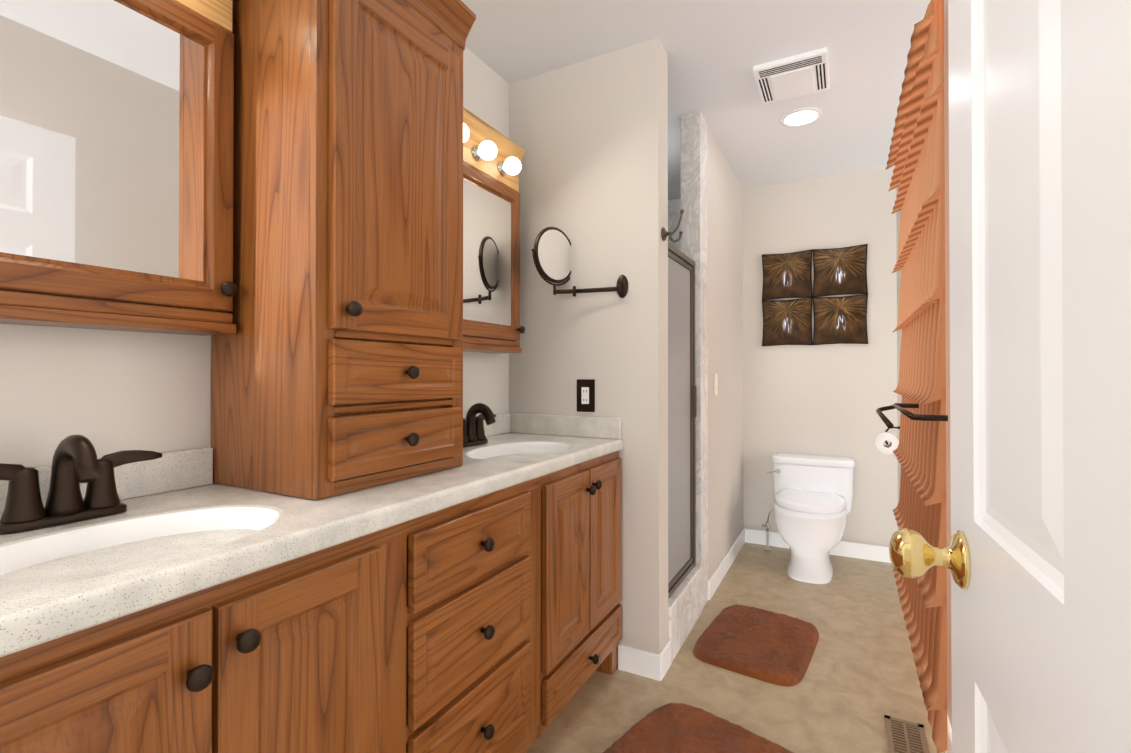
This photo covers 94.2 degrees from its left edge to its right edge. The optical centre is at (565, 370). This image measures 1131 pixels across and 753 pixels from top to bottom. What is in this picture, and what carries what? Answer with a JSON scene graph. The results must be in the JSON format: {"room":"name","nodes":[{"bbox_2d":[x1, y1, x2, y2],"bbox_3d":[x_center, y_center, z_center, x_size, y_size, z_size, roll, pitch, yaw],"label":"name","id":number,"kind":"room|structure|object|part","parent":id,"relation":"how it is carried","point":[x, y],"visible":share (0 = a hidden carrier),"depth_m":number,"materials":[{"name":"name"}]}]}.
{"room":"bathroom","nodes":[
{"label":"bathroom","id":0,"kind":"room"},
{"bbox_2d":[0,46,508,466],"bbox_3d":[-0.764,-0.056,1.461,0.100,2.440,2.002,0,0,28],"label":"wall","id":1,"kind":"structure","parent":0,"point":[105,392],"depth_m":1.08,"materials":[{"name":"beige paint"}]},
{"bbox_2d":[0,0,236,335],"bbox_3d":[-0.896,-0.502,0.891,0.201,0.837,0.635,0,0,28],"label":"medicine cabinet mirror","id":2,"kind":"object","parent":1,"relation":"attached to","point":[116,158],"visible":0.98,"depth_m":0.98,"materials":[{"name":"brown wood"}]},
{"bbox_3d":[-0.725,-0.176,1.127,0.032,0.033,0.033,0,0,28],"label":"knob","id":3,"kind":"part","parent":2,"relation":"part of","materials":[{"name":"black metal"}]},
{"bbox_2d":[0,413,621,517],"bbox_3d":[-0.459,0.220,1.352,0.533,0.085,1.895,0,0,28],"label":"backsplash","id":4,"kind":"structure","parent":1,"relation":"attached to","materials":[{"name":"white stone"}]},
{"bbox_2d":[463,107,524,352],"bbox_3d":[-0.360,-0.495,1.895,0.201,0.837,0.665,0,0,28],"label":"medicine cabinet mirror","id":5,"kind":"object","parent":1,"relation":"attached to","point":[492,157],"visible":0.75,"depth_m":2.00,"materials":[{"name":"brown wood"}]},
{"bbox_3d":[-0.349,-0.432,1.888,0.020,0.613,0.657,0,0,28],"label":"door","id":6,"kind":"part","parent":5,"relation":"part of","materials":[{"name":"brown wood"}]},
{"bbox_3d":[-0.386,-0.887,1.911,0.144,0.052,0.665,0,0,28],"label":"crown","id":7,"kind":"part","parent":5,"relation":"part of","materials":[{"name":"brown wood"}]},
{"bbox_3d":[-0.182,-0.169,2.145,0.032,0.033,0.033,0,0,28],"label":"knob","id":8,"kind":"part","parent":5,"relation":"part of","materials":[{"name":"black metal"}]},
{"bbox_2d":[509,38,667,653],"bbox_3d":[0.036,-0.051,2.235,0.784,2.440,0.120,0,0,28],"label":"wall","id":9,"kind":"structure","parent":0,"point":[589,137],"depth_m":2.09,"materials":[{"name":"beige paint"}]},
{"bbox_2d":[531,227,627,297],"bbox_3d":[0.065,-0.433,2.060,0.322,0.294,0.242,0,0,28],"label":"magnifying mirror","id":10,"kind":"object","parent":9,"relation":"attached to","point":[551,252],"visible":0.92,"depth_m":2.09,"materials":[{"name":"brown metal"}]},
{"bbox_3d":[-0.043,-0.467,2.118,0.067,0.200,0.197,0,0,28],"label":"glass","id":11,"kind":"part","parent":10,"relation":"part of","materials":[{"name":"white"}]},
{"bbox_2d":[577,379,594,411],"bbox_3d":[0.081,0.100,2.136,0.082,0.132,0.008,0,0,28],"label":"electrical outlet plate","id":12,"kind":"object","parent":9,"relation":"attached to","point":[585,395],"visible":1,"depth_m":2.13,"materials":[{"name":"brown metal"}]},
{"bbox_2d":[618,644,661,680],"bbox_3d":[0.284,1.120,2.019,0.177,0.095,0.013,0,0,28],"label":"baseboard return","id":13,"kind":"object","parent":9,"relation":"attached to","point":[640,662],"visible":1,"depth_m":2.01,"materials":[{"name":"white"}]},
{"bbox_2d":[661,209,683,241],"bbox_3d":[0.417,-0.558,2.028,0.082,0.124,0.052,0,0,28],"label":"robe hook","id":14,"kind":"object","parent":9,"relation":"attached to","point":[664,233],"visible":1,"depth_m":2.02,"materials":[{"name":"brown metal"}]},
{"bbox_2d":[668,198,680,250],"bbox_3d":[0.814,-0.040,3.852,0.758,2.440,0.012,0,0,28],"label":"shower wall","id":15,"kind":"structure","parent":0,"point":[674,207],"depth_m":3.86,"materials":[{"name":"white stone"}]},
{"bbox_2d":[461,0,930,199],"bbox_3d":[0.370,-1.323,1.974,1.950,0.100,3.960,0,0,28],"label":"ceiling","id":16,"kind":"structure","parent":0,"point":[716,50],"depth_m":2.12,"materials":[{"name":"white paint"}]},
{"bbox_2d":[753,47,829,103],"bbox_3d":[0.974,-1.255,2.257,0.280,0.029,0.310,0,0,28],"label":"ceiling vent","id":17,"kind":"object","parent":16,"relation":"in","point":[805,73],"visible":0.98,"depth_m":2.22,"materials":[{"name":"white plastic"}]},
{"bbox_2d":[780,107,822,126],"bbox_3d":[1.174,-1.263,2.621,0.196,0.009,0.196,0,0,28],"label":"recessed light","id":18,"kind":"object","parent":16,"relation":"in","point":[803,116],"visible":1,"depth_m":2.61,"materials":[{"name":"white"}]},
{"bbox_2d":[659,126,744,678],"bbox_3d":[0.759,-0.047,2.835,0.099,2.440,1.859,0,0,28],"label":"wall","id":19,"kind":"structure","parent":0,"point":[726,535],"depth_m":3.07,"materials":[{"name":"beige paint"}]},
{"bbox_2d":[668,257,689,582],"bbox_3d":[0.501,0.206,2.346,0.006,1.375,0.402,0,0,28],"label":"shower door","id":20,"kind":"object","parent":19,"relation":"attached to","point":[678,416],"visible":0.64,"depth_m":2.35,"materials":[{"name":"clear glass"}]},
{"bbox_2d":[668,242,696,598],"bbox_3d":[0.508,0.203,2.343,0.045,1.477,0.510,0,0,28],"label":"shower door frame","id":21,"kind":"object","parent":19,"relation":"attached to","point":[686,262],"visible":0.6,"depth_m":2.52,"materials":[{"name":"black metal"}]},
{"bbox_2d":[681,111,707,609],"bbox_3d":[0.652,-0.048,2.647,0.094,2.440,0.152,0,0,28],"label":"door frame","id":22,"kind":"structure","parent":19,"relation":"attached to","point":[694,230],"depth_m":2.59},
{"bbox_2d":[714,374,717,394],"bbox_3d":[0.822,0.073,2.856,0.015,0.116,0.072,0,0,28],"label":"switch plate","id":23,"kind":"object","parent":19,"relation":"attached to","point":[715,384],"visible":1,"depth_m":2.85,"materials":[{"name":"white plastic"}]},
{"bbox_2d":[526,542,944,752],"bbox_3d":[0.087,1.214,1.427,1.950,0.100,5.160,0,0,28],"label":"floor","id":24,"kind":"structure","parent":0,"point":[854,686],"depth_m":1.96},
{"bbox_2d":[0,413,622,752],"bbox_3d":[-0.443,0.669,1.340,0.570,0.983,1.895,0,0,28],"label":"bathroom vanity","id":25,"kind":"object","parent":24,"relation":"on","point":[183,603],"visible":0.96,"depth_m":0.96,"materials":[{"name":"brown wood"}]},
{"bbox_2d":[0,433,622,656],"bbox_3d":[-0.458,0.337,1.350,0.537,0.148,1.895,0,0,28],"label":"countertop","id":26,"kind":"structure","parent":25,"relation":"on","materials":[{"name":"white stone"}]},
{"bbox_2d":[0,434,162,534],"bbox_3d":[-0.831,0.183,0.890,0.142,0.151,0.283,0,0,28],"label":"faucet","id":27,"kind":"object","parent":26,"relation":"on","point":[76,462],"visible":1,"depth_m":0.89,"materials":[{"name":"brown metal"}]},
{"bbox_2d":[211,0,475,499],"bbox_3d":[-0.533,-0.364,1.333,0.424,1.250,0.484,0,0,28],"label":"cabinet","id":28,"kind":"object","parent":26,"relation":"on","point":[337,363],"visible":1,"depth_m":1.15,"materials":[{"name":"brown wood"}]},
{"bbox_3d":[-0.384,-0.468,1.253,0.019,0.764,0.404,0,0,28],"label":"door","id":29,"kind":"part","parent":28,"relation":"part of","materials":[{"name":"brown wood"}]},
{"bbox_3d":[-0.541,-0.941,1.341,0.406,0.097,0.484,0,0,28],"label":"crown","id":30,"kind":"part","parent":28,"relation":"part of","materials":[{"name":"brown wood"}]},
{"bbox_2d":[463,403,495,446],"bbox_3d":[-0.308,0.189,1.872,0.142,0.151,0.283,0,0,28],"label":"faucet","id":31,"kind":"object","parent":26,"relation":"on","point":[473,430],"visible":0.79,"depth_m":1.87,"materials":[{"name":"brown metal"}]},
{"bbox_2d":[668,565,701,662],"bbox_3d":[0.498,1.057,2.342,0.102,0.225,0.517,0,0,28],"label":"shower curb","id":32,"kind":"object","parent":24,"relation":"on","point":[684,606],"visible":0.54,"depth_m":2.27,"materials":[{"name":"white stone"}]},
{"bbox_2d":[603,703,793,752],"bbox_3d":[0.292,1.143,1.398,0.520,0.037,0.820,0,-1,42],"label":"bath mat","id":33,"kind":"object","parent":24,"relation":"on","point":[676,728],"visible":1,"depth_m":1.63,"materials":[{"name":"brown fabric"}]},
{"bbox_2d":[693,604,818,685],"bbox_3d":[0.830,1.150,2.267,0.430,0.036,0.580,0,0,34],"label":"bath mat","id":34,"kind":"object","parent":24,"relation":"on","point":[767,646],"visible":1,"depth_m":2.19,"materials":[{"name":"brown fabric"}]},
{"bbox_2d":[762,509,773,550],"bbox_3d":[1.345,1.032,3.460,0.099,0.287,0.060,0,0,28],"label":"supply valve","id":35,"kind":"object","parent":24,"relation":"on","point":[767,528],"visible":0.96,"depth_m":3.46,"materials":[{"name":"silver metal"}]},
{"bbox_2d":[767,453,854,583],"bbox_3d":[1.438,0.857,3.112,0.492,0.632,0.713,0,0,28],"label":"toilet","id":36,"kind":"object","parent":24,"relation":"on","point":[813,494],"visible":0.98,"depth_m":2.96,"materials":[{"name":"white ceramic"}]},
{"bbox_2d":[884,715,929,752],"bbox_3d":[1.061,1.161,1.628,0.110,0.006,0.270,0,0,28],"label":"floor vent","id":37,"kind":"object","parent":24,"relation":"in","point":[904,736],"visible":1,"depth_m":1.67,"materials":[{"name":"brown metal"}]},
{"bbox_2d":[743,165,897,546],"bbox_3d":[1.278,-0.042,3.668,1.950,2.440,0.100,0,0,28],"label":"wall","id":38,"kind":"structure","parent":0,"point":[827,399],"depth_m":3.39,"materials":[{"name":"beige paint"}]},
{"bbox_2d":[762,244,867,345],"bbox_3d":[1.605,-0.478,3.413,0.624,0.624,0.024,0,0,28],"label":"picture","id":39,"kind":"object","parent":38,"relation":"attached to","point":[843,319],"visible":0.98,"depth_m":3.40,"materials":[{"name":"metal"}]},
{"bbox_2d":[744,528,890,562],"bbox_3d":[1.625,1.129,3.411,0.904,0.095,0.013,0,0,28],"label":"baseboard","id":40,"kind":"structure","parent":38,"relation":"attached to","point":[861,551],"depth_m":3.33,"materials":[{"name":"white"}]},
{"bbox_2d":[896,0,951,728],"bbox_3d":[1.162,-0.056,1.486,0.100,2.440,3.860,0,0,28],"label":"wall","id":41,"kind":"structure","parent":0,"point":[947,326],"depth_m":1.62,"materials":[{"name":"beige paint"}]},
{"bbox_2d":[875,426,899,453],"bbox_3d":[1.712,0.354,2.770,0.138,0.151,0.159,0,0,28],"label":"toilet paper holder","id":42,"kind":"object","parent":41,"relation":"attached to","point":[885,436],"visible":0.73,"depth_m":2.72,"materials":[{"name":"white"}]},
{"bbox_3d":[1.734,0.330,2.761,0.091,0.104,0.154,0,0,28],"label":"arm","id":43,"kind":"part","parent":42,"relation":"part of"},
{"bbox_2d":[876,403,947,428],"bbox_3d":[1.031,0.131,1.597,0.128,0.039,0.610,0,0,28],"label":"towel bar","id":44,"kind":"object","parent":41,"relation":"attached to","point":[900,407],"visible":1,"depth_m":1.42,"materials":[{"name":"brown metal"}]},
{"bbox_2d":[885,0,947,752],"bbox_3d":[1.391,0.003,2.134,0.076,2.270,1.280,0,0,28],"label":"fabric","id":45,"kind":"object","parent":41,"relation":"hanging from","point":[916,156],"visible":0.94,"depth_m":1.76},
{"bbox_2d":[945,715,951,752],"bbox_3d":[1.345,1.119,1.940,0.013,0.095,2.847,0,0,28],"label":"baseboard","id":46,"kind":"structure","parent":41,"relation":"attached to","point":[949,736],"depth_m":1.55,"materials":[{"name":"white"}]},
{"bbox_3d":[-0.210,-1.090,0.094,0.835,0.390,0.100,0,0,28],"label":"wall","id":47,"kind":"structure","parent":0,"visible":0},
{"bbox_2d":[948,0,1130,752],"bbox_3d":[0.353,0.137,0.325,0.035,2.022,0.810,0,0,25],"label":"door","id":48,"kind":"structure","parent":47,"relation":"in","point":[1040,247],"depth_m":0.42,"materials":[{"name":"white"}]},
{"bbox_2d":[889,528,970,589],"bbox_3d":[0.497,0.228,0.627,0.190,0.068,0.068,0,0,25],"label":"door knob","id":49,"kind":"object","parent":48,"relation":"attached to","point":[913,554],"depth_m":0.64,"materials":[{"name":"gold metal"}]}
]}

